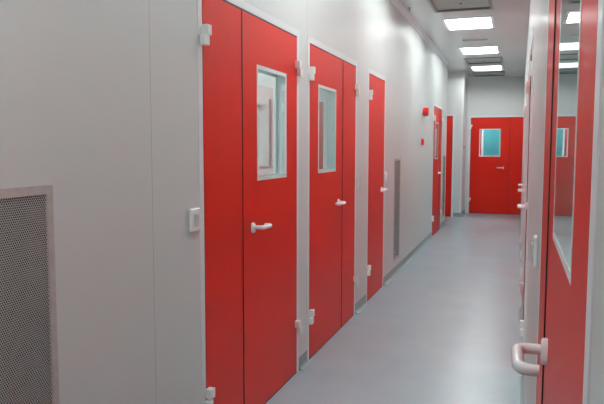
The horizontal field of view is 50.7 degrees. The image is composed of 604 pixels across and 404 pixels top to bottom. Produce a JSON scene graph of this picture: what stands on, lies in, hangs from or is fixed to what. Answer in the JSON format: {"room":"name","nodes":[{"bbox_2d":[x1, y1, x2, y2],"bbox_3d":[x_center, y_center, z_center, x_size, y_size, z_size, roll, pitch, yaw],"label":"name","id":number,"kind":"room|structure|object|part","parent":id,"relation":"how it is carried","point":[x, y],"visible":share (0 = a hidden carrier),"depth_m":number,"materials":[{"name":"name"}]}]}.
{"room":"laboratory corridor","nodes":[
{"label":"laboratory corridor","id":0,"kind":"room"},
{"bbox_2d":[0,0,446,403],"bbox_3d":[0.041,-0.431,4.295,0.100,2.980,16.200,2,5,19],"label":"wall","id":1,"kind":"structure","parent":0,"point":[99,98],"depth_m":2.33,"materials":[{"name":"paint"}]},
{"bbox_2d":[0,185,58,403],"bbox_3d":[-0.837,0.538,1.756,0.089,1.152,0.380,2,5,19],"label":"air vent","id":2,"kind":"object","parent":1,"relation":"in","point":[29,373],"visible":1,"depth_m":1.85,"materials":[{"name":"metal"}]},
{"bbox_2d":[189,208,200,231],"bbox_3d":[-0.451,0.076,2.699,0.020,0.098,0.082,2,5,19],"label":"light switch","id":3,"kind":"object","parent":1,"relation":"attached to","point":[194,214],"visible":1,"depth_m":2.68,"materials":[{"name":"white plastic"}]},
{"bbox_2d":[197,0,302,403],"bbox_3d":[-0.245,0.066,3.384,0.171,2.142,1.316,2,5,19],"label":"door","id":4,"kind":"structure","parent":1,"relation":"in","point":[251,327],"depth_m":3.21,"materials":[{"name":"red metal"}]},
{"bbox_3d":[-0.251,0.134,3.303,0.012,0.055,0.033,2,5,19],"label":"handle plate","id":5,"kind":"part","parent":4,"relation":"part of","materials":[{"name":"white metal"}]},
{"bbox_3d":[-0.199,0.128,3.352,0.061,0.025,0.150,2,5,19],"label":"handle","id":6,"kind":"part","parent":4,"relation":"part of","materials":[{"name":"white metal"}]},
{"bbox_2d":[307,36,359,360],"bbox_3d":[0.233,-0.051,4.784,0.171,2.142,1.316,2,5,19],"label":"door","id":7,"kind":"structure","parent":1,"relation":"in","point":[332,280],"depth_m":4.73,"materials":[{"name":"red metal"}]},
{"bbox_3d":[0.291,0.008,4.789,0.061,0.025,0.150,2,5,19],"label":"handle","id":8,"kind":"part","parent":7,"relation":"part of","materials":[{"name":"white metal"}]},
{"bbox_2d":[357,177,360,188],"bbox_3d":[0.491,-0.167,5.462,0.020,0.100,0.060,2,5,19],"label":"light switch","id":9,"kind":"object","parent":1,"relation":"attached to","point":[359,178],"visible":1,"depth_m":5.44,"materials":[{"name":"white plastic"}]},
{"bbox_2d":[299,220,445,370],"bbox_3d":[0.102,1.013,4.395,0.033,0.084,16.200,2,5,19],"label":"baseboard","id":10,"kind":"structure","parent":1,"relation":"attached to","point":[362,303],"depth_m":7.02,"materials":[{"name":"grey plastic"}]},
{"bbox_2d":[366,68,387,300],"bbox_3d":[0.705,-0.166,6.169,0.171,2.142,0.795,2,5,19],"label":"door","id":11,"kind":"structure","parent":1,"relation":"in","point":[376,188],"depth_m":6.13,"materials":[{"name":"red metal"}]},
{"bbox_2d":[393,158,400,261],"bbox_3d":[1.039,0.079,7.256,0.089,1.152,0.380,2,5,19],"label":"air vent","id":12,"kind":"object","parent":1,"relation":"in","point":[397,161],"visible":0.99,"depth_m":7.36,"materials":[{"name":"metal"}]},
{"bbox_3d":[1.079,0.080,7.243,0.001,1.100,0.328,2,5,19],"label":"perforated plate","id":13,"kind":"part","parent":12,"relation":"part of","materials":[{"name":"grey metal"}]},
{"bbox_2d":[389,0,449,66],"bbox_3d":[0.115,-1.888,4.149,0.051,0.051,16.200,2,5,19],"label":"trim","id":14,"kind":"structure","parent":1,"relation":"attached to","point":[396,3],"depth_m":8.15,"materials":[{"name":"white metal"}]},
{"bbox_2d":[422,108,428,115],"bbox_3d":[1.740,-1.266,8.967,0.076,0.124,0.124,2,5,19],"label":"bell","id":15,"kind":"object","parent":1,"relation":"attached to","point":[425,112],"visible":1,"depth_m":8.92,"materials":[{"name":"red plastic"}]},
{"bbox_2d":[431,103,443,235],"bbox_3d":[2.260,-0.546,10.730,0.171,2.142,1.225,2,5,19],"label":"door","id":16,"kind":"structure","parent":1,"relation":"in","point":[438,120],"depth_m":10.68,"materials":[{"name":"red metal"}]},
{"bbox_2d":[442,155,445,217],"bbox_3d":[2.567,-0.294,11.736,0.089,1.152,0.375,2,5,19],"label":"air vent","id":17,"kind":"object","parent":1,"relation":"in","point":[444,156],"visible":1,"depth_m":11.84,"materials":[{"name":"metal"}]},
{"bbox_3d":[2.606,-0.293,11.723,0.001,1.100,0.323,2,5,19],"label":"perforated plate","id":18,"kind":"part","parent":17,"relation":"part of","materials":[{"name":"grey metal"}]},
{"bbox_2d":[444,67,447,219],"bbox_3d":[2.676,-1.080,11.913,0.039,2.830,0.035,2,5,19],"label":"trim","id":19,"kind":"structure","parent":1,"relation":"attached to","point":[447,67],"depth_m":11.88,"materials":[{"name":"white"}]},
{"bbox_2d":[258,72,275,174],"bbox_3d":[-1.551,-0.457,4.582,3.100,2.980,0.060,2,5,19],"label":"wall","id":20,"kind":"structure","parent":0,"point":[266,83],"depth_m":4.08,"materials":[{"name":"white paint"}]},
{"bbox_2d":[258,99,269,165],"bbox_3d":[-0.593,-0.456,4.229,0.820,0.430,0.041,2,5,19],"label":"window","id":21,"kind":"structure","parent":20,"relation":"in","point":[263,104],"depth_m":4.09,"materials":[{"name":"white glass"}]},
{"bbox_3d":[-0.588,-0.458,4.246,0.740,0.360,0.006,2,5,19],"label":"pane","id":22,"kind":"part","parent":21,"relation":"part of","materials":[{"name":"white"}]},
{"bbox_2d":[319,90,326,168],"bbox_3d":[0.129,-0.868,9.507,3.100,2.980,0.060,2,5,19],"label":"wall","id":23,"kind":"structure","parent":0,"point":[322,95],"depth_m":9.37,"materials":[{"name":"white paint"}]},
{"bbox_2d":[319,99,325,168],"bbox_3d":[-0.105,-0.457,9.619,0.983,2.142,0.059,2,5,19],"label":"door","id":24,"kind":"structure","parent":23,"relation":"in","point":[322,102],"depth_m":9.40,"materials":[{"name":"white"}]},
{"bbox_2d":[266,213,522,403],"bbox_3d":[1.776,0.900,6.888,9.000,0.100,22.400,2,5,19],"label":"floor","id":25,"kind":"structure","parent":0,"point":[445,329],"depth_m":4.91,"materials":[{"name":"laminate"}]},
{"bbox_2d":[447,74,458,212],"bbox_3d":[2.586,-1.198,13.485,1.385,2.980,0.100,2,5,19],"label":"wall","id":26,"kind":"structure","parent":0,"point":[453,79],"depth_m":13.19,"materials":[{"name":"white paint"}]},
{"bbox_2d":[445,114,454,216],"bbox_3d":[2.748,-0.773,13.448,0.903,2.142,0.131,2,5,19],"label":"door","id":27,"kind":"structure","parent":26,"relation":"attached to","point":[450,136],"depth_m":13.29,"materials":[{"name":"red metal"}]},
{"bbox_2d":[456,73,467,212],"bbox_3d":[3.421,-1.208,13.634,0.100,2.980,0.920,2,5,19],"label":"wall","id":28,"kind":"structure","parent":0,"point":[460,75],"depth_m":13.30,"materials":[{"name":"white paint"}]},
{"bbox_2d":[453,209,464,216],"bbox_3d":[3.398,0.235,13.736,0.196,0.084,0.970,2,5,19],"label":"baseboard","id":29,"kind":"structure","parent":28,"relation":"attached to","point":[462,213],"depth_m":13.33,"materials":[{"name":"grey plastic"}]},
{"bbox_2d":[459,75,463,212],"bbox_3d":[3.310,-1.187,13.200,0.039,2.830,0.035,2,5,19],"label":"trim","id":30,"kind":"structure","parent":28,"relation":"attached to","point":[462,112],"depth_m":13.18,"materials":[{"name":"white paint"}]},
{"bbox_2d":[399,0,529,76],"bbox_3d":[1.782,-2.129,6.634,9.000,0.020,22.400,2,5,19],"label":"ceiling","id":31,"kind":"structure","parent":0,"point":[511,17],"depth_m":8.72,"materials":[{"name":"paint"}]},
{"bbox_2d":[427,0,492,12],"bbox_3d":[1.704,-2.140,6.840,0.640,0.034,0.740,2,5,19],"label":"panel","id":32,"kind":"object","parent":31,"relation":"attached to","point":[438,6],"visible":0.96,"depth_m":7.01,"materials":[{"name":"grey metal"}]},
{"bbox_3d":[1.704,-2.150,6.839,0.570,0.006,0.670,2,5,19],"label":"filter plate","id":33,"kind":"part","parent":32,"relation":"part of","materials":[{"name":"grey metal"}]},
{"bbox_2d":[441,16,494,30],"bbox_3d":[2.087,-2.260,7.960,0.600,0.072,0.740,2,5,19],"label":"ceiling light","id":34,"kind":"object","parent":31,"relation":"attached to","point":[473,22],"visible":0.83,"depth_m":8.03,"materials":[{"name":"white plastic"}]},
{"bbox_3d":[2.032,-2.239,7.801,0.540,0.036,0.008,2,5,19],"label":"louvre blade","id":35,"kind":"part","parent":34,"relation":"part of","materials":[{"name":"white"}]},
{"bbox_3d":[2.087,-2.252,7.961,0.540,0.036,0.008,2,5,19],"label":"louvre blade","id":36,"kind":"part","parent":34,"relation":"part of","materials":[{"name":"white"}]},
{"bbox_3d":[2.141,-2.265,8.121,0.540,0.036,0.008,2,5,19],"label":"louvre blade","id":37,"kind":"part","parent":34,"relation":"part of","materials":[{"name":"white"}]},
{"bbox_2d":[458,46,499,54],"bbox_3d":[2.827,-2.441,10.130,0.600,0.072,0.740,2,5,19],"label":"ceiling light","id":38,"kind":"object","parent":31,"relation":"attached to","point":[488,49],"visible":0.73,"depth_m":10.21,"materials":[{"name":"white plastic"}]},
{"bbox_3d":[2.772,-2.420,9.971,0.540,0.036,0.008,2,5,19],"label":"louvre blade","id":39,"kind":"part","parent":38,"relation":"part of","materials":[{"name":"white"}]},
{"bbox_3d":[2.827,-2.433,10.131,0.540,0.036,0.008,2,5,19],"label":"louvre blade","id":40,"kind":"part","parent":38,"relation":"part of","materials":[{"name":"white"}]},
{"bbox_3d":[2.881,-2.446,10.291,0.540,0.036,0.008,2,5,19],"label":"louvre blade","id":41,"kind":"part","parent":38,"relation":"part of","materials":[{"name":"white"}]},
{"bbox_2d":[463,57,502,64],"bbox_3d":[3.221,-2.510,11.289,0.640,0.034,0.770,2,5,19],"label":"panel","id":42,"kind":"object","parent":31,"relation":"attached to","point":[485,60],"visible":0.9,"depth_m":11.37,"materials":[{"name":"grey metal"}]},
{"bbox_3d":[3.221,-2.520,11.288,0.570,0.006,0.700,2,5,19],"label":"filter plate","id":43,"kind":"part","parent":42,"relation":"part of","materials":[{"name":"grey metal"}]},
{"bbox_2d":[470,65,503,70],"bbox_3d":[3.591,-2.628,12.371,0.600,0.072,0.740,2,5,19],"label":"ceiling light","id":44,"kind":"object","parent":31,"relation":"attached to","point":[500,67],"visible":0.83,"depth_m":12.45,"materials":[{"name":"white plastic"}]},
{"bbox_3d":[3.591,-2.620,12.372,0.540,0.036,0.008,2,5,19],"label":"louvre blade","id":45,"kind":"part","parent":44,"relation":"part of","materials":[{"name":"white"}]},
{"bbox_3d":[3.646,-2.633,12.532,0.540,0.036,0.008,2,5,19],"label":"louvre blade","id":46,"kind":"part","parent":44,"relation":"part of","materials":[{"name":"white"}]},
{"bbox_2d":[472,71,505,76],"bbox_3d":[3.917,-2.680,13.331,0.640,0.034,0.740,2,5,19],"label":"panel","id":47,"kind":"object","parent":31,"relation":"attached to","point":[476,74],"visible":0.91,"depth_m":13.49,"materials":[{"name":"grey metal"}]},
{"bbox_3d":[3.917,-2.691,13.331,0.570,0.006,0.670,2,5,19],"label":"filter plate","id":48,"kind":"part","parent":47,"relation":"part of","materials":[{"name":"grey metal"}]},
{"bbox_2d":[483,130,499,155],"bbox_3d":[5.077,-1.440,16.431,4.200,2.980,0.100,2,5,19],"label":"wall","id":49,"kind":"structure","parent":0,"point":[491,138],"depth_m":16.44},
{"bbox_2d":[480,130,483,155],"bbox_3d":[4.214,-1.041,16.662,0.983,2.142,0.062,2,5,19],"label":"door","id":50,"kind":"structure","parent":49,"relation":"in","point":[482,131],"depth_m":16.45,"materials":[{"name":"white"}]},
{"bbox_2d":[465,76,524,212],"bbox_3d":[4.192,-1.230,13.910,1.382,2.980,0.100,2,5,19],"label":"wall","id":51,"kind":"structure","parent":0,"point":[488,96],"depth_m":13.79,"materials":[{"name":"white paint"}]},
{"bbox_2d":[467,115,523,214],"bbox_3d":[4.227,-0.808,13.895,1.178,2.142,0.171,2,5,19],"label":"door","id":52,"kind":"structure","parent":51,"relation":"in","point":[493,181],"depth_m":13.88,"materials":[{"name":"red metal"}]},
{"bbox_2d":[468,75,524,77],"bbox_3d":[4.175,-2.699,13.729,1.182,0.022,0.022,2,5,19],"label":"trim","id":53,"kind":"structure","parent":51,"relation":"attached to","point":[514,75],"depth_m":13.71,"materials":[{"name":"white"}]},
{"bbox_2d":[521,0,603,403],"bbox_3d":[1.803,-0.480,4.920,0.100,2.980,18.520,2,5,19],"label":"wall","id":54,"kind":"structure","parent":0,"point":[538,15],"depth_m":2.11,"materials":[{"name":"paint"}]},
{"bbox_2d":[518,213,524,403],"bbox_3d":[1.737,0.960,5.062,0.033,0.084,18.520,2,5,19],"label":"baseboard","id":55,"kind":"structure","parent":54,"relation":"attached to","point":[521,383],"depth_m":3.90,"materials":[{"name":"grey plastic"}]},
{"bbox_2d":[518,98,526,267],"bbox_3d":[2.548,-0.254,7.253,0.171,2.142,1.316,2,5,19],"label":"door","id":56,"kind":"structure","parent":54,"relation":"in","point":[525,100],"depth_m":7.78,"materials":[{"name":"red"}]},
{"bbox_3d":[2.577,-0.253,7.243,0.110,2.142,1.316,2,5,19],"label":"frame","id":57,"kind":"part","parent":56,"relation":"part of","materials":[{"name":"white metal"}]},
{"bbox_2d":[518,76,528,305],"bbox_3d":[2.139,-0.154,6.051,0.171,2.142,0.903,2,5,19],"label":"door","id":58,"kind":"structure","parent":54,"relation":"in","point":[526,94],"depth_m":5.72,"materials":[{"name":"red"}]},
{"bbox_2d":[517,27,534,374],"bbox_3d":[1.610,-0.025,4.503,0.171,2.142,1.316,2,5,19],"label":"door","id":59,"kind":"structure","parent":54,"relation":"in","point":[529,84],"depth_m":4.00,"materials":[{"name":"red"}]},
{"bbox_3d":[1.564,0.031,4.543,0.061,0.025,0.150,2,5,19],"label":"handle","id":60,"kind":"part","parent":59,"relation":"part of","materials":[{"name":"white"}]},
{"bbox_2d":[531,235,537,266],"bbox_3d":[0.767,0.161,2.105,0.020,0.098,0.082,2,5,19],"label":"light switch","id":61,"kind":"object","parent":54,"relation":"attached to","point":[534,245],"visible":0.98,"depth_m":2.07,"materials":[{"name":"white plastic"}]},
{"bbox_2d":[511,0,603,403],"bbox_3d":[0.486,0.250,1.205,0.171,2.142,1.316,2,5,19],"label":"door","id":62,"kind":"structure","parent":54,"relation":"in","point":[575,34],"depth_m":0.86,"materials":[{"name":"red"}]},
{"bbox_3d":[0.440,0.306,1.246,0.061,0.025,0.150,2,5,19],"label":"handle","id":63,"kind":"part","parent":62,"relation":"part of","materials":[{"name":"white plastic"}]},
{"bbox_3d":[0.492,0.303,1.296,0.012,0.055,0.033,2,5,19],"label":"handle plate","id":64,"kind":"part","parent":62,"relation":"part of","materials":[{"name":"white plastic"}]}
]}

